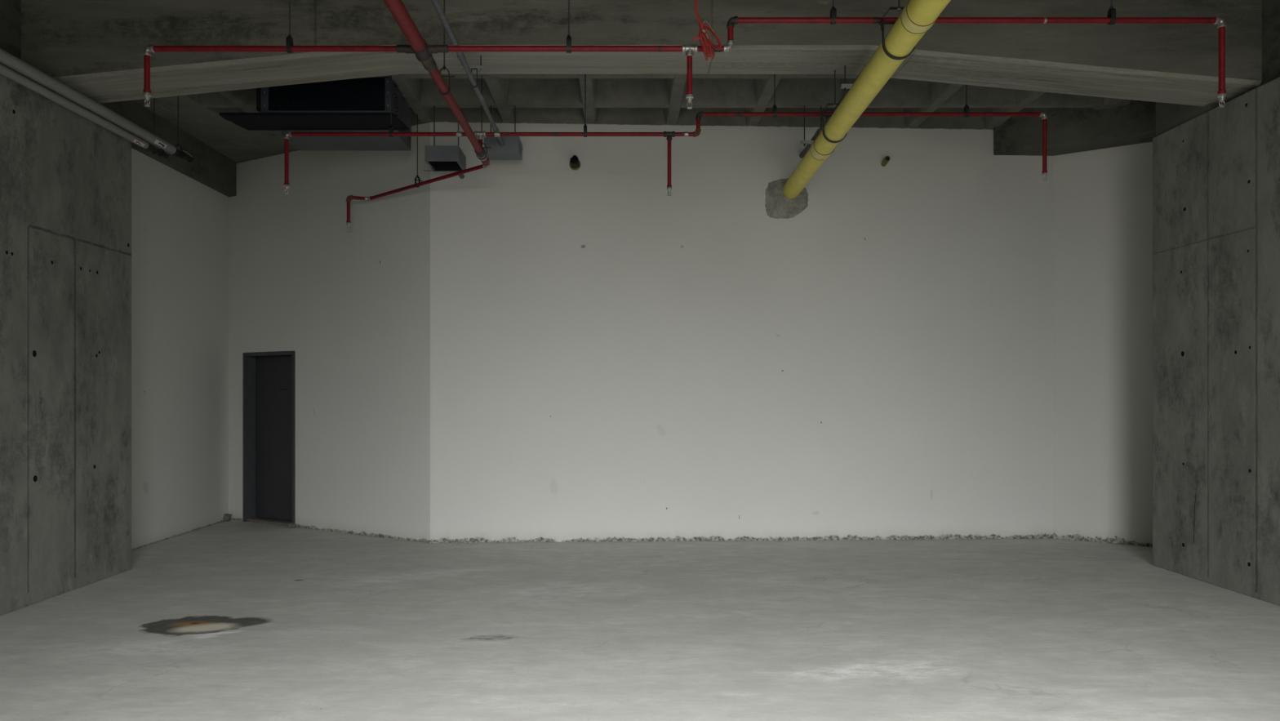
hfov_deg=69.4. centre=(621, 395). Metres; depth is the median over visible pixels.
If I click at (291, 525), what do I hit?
lump
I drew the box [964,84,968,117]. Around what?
hanger
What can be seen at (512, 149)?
metal box
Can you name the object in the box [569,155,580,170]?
hole
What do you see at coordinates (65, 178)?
wall
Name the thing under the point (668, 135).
pipe
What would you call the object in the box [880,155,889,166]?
pipe stub
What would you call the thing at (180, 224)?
wall
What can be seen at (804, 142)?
bracket
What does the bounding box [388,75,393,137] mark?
hanger
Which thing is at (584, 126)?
hanger
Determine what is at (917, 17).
pipe
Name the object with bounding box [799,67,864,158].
conduit
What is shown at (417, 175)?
hanger
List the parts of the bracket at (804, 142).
rod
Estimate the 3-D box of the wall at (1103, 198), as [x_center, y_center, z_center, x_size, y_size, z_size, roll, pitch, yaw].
[6.089,-1.050,9.556,2.946,5.300,0.250,0,0,36]
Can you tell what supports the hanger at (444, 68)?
hanging from the ceiling
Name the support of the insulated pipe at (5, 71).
hanging from the hanger at (153, 153)
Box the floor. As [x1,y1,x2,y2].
[0,520,1279,720]
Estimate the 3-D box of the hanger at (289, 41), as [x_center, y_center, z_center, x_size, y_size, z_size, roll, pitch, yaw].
[-2.152,-2.706,6.000,0.030,0.968,0.052,0,0,0]
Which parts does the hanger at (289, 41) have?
rod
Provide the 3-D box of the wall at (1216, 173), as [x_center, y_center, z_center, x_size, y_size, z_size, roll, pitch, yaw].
[6.300,-0.410,4.125,2.600,4.020,9.150,0,0,0]
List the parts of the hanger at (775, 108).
rod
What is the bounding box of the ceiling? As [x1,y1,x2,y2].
[134,74,1130,162]
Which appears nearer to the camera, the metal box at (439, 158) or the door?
the metal box at (439, 158)
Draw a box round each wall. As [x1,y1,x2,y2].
[0,48,131,615]
[131,147,228,550]
[228,107,430,542]
[430,107,1053,542]
[1053,142,1152,546]
[1152,76,1279,605]
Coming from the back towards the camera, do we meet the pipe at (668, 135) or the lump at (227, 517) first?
the lump at (227, 517)
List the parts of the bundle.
hanging cord, cord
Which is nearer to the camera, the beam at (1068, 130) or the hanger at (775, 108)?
the hanger at (775, 108)
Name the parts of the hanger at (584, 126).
rod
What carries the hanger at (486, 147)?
hanging from the ceiling
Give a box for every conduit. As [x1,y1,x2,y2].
[431,0,504,146]
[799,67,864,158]
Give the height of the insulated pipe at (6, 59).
0.094 m
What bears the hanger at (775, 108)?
hanging from the ceiling
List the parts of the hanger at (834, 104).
rod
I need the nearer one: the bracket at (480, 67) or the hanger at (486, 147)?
the bracket at (480, 67)
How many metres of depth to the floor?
6.17 m
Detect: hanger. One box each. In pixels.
[152,97,164,156]
[174,95,182,156]
[285,0,293,53]
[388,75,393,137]
[413,113,422,187]
[438,0,455,95]
[475,75,491,159]
[566,0,571,53]
[583,74,586,137]
[772,74,777,117]
[819,70,847,142]
[830,0,836,24]
[878,0,915,60]
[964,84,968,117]
[1106,0,1115,24]
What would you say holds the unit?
hanging from the ceiling
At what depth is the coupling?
9.31 m
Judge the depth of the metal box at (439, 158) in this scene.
9.30 m
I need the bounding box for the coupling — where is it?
[178,146,193,163]
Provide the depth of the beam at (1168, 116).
7.37 m
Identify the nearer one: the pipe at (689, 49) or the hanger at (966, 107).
the pipe at (689, 49)
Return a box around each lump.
[222,513,231,520]
[288,522,296,528]
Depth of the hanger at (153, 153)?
8.84 m
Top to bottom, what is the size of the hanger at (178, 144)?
0.630 m
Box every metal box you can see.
[423,106,466,171]
[484,105,522,159]
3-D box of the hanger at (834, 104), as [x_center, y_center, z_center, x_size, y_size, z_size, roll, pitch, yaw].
[1.826,-2.478,7.890,0.258,0.645,0.030,0,0,0]
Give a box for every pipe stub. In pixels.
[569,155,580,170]
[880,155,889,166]
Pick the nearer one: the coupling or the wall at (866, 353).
the coupling
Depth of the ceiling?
9.45 m
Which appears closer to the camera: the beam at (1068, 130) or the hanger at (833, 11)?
the hanger at (833, 11)
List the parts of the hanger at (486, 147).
rod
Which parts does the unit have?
plate, rail, plate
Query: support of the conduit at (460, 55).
attached to the bracket at (480, 67)
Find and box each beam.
[0,0,236,196]
[21,0,1262,106]
[993,99,1155,155]
[1155,0,1279,136]
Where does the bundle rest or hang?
hanging from the ceiling
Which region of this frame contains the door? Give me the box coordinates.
[243,351,295,525]
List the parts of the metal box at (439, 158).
rod, casing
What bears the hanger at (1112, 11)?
hanging from the ceiling
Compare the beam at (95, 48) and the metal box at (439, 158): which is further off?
the metal box at (439, 158)
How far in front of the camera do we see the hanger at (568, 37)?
5.99 m
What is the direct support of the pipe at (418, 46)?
hanging from the hanger at (444, 68)
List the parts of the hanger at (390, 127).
rod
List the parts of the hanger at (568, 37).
rod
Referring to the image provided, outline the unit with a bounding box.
[219,77,411,151]
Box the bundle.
[693,0,721,61]
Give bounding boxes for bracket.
[460,55,483,88]
[800,105,821,146]
[840,65,865,91]
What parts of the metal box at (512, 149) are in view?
casing, rod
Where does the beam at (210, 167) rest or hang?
attached to the wall at (180, 224)
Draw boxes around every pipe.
[0,48,180,155]
[0,63,168,158]
[142,16,1226,109]
[284,111,1047,196]
[346,0,489,230]
[782,0,951,198]
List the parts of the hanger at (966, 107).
rod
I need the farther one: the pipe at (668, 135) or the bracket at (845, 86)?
the pipe at (668, 135)
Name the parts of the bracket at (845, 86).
rod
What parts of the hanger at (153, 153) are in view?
rod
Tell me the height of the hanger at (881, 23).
1.035 m
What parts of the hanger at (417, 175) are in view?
rod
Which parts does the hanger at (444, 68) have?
rod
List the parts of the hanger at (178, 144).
rod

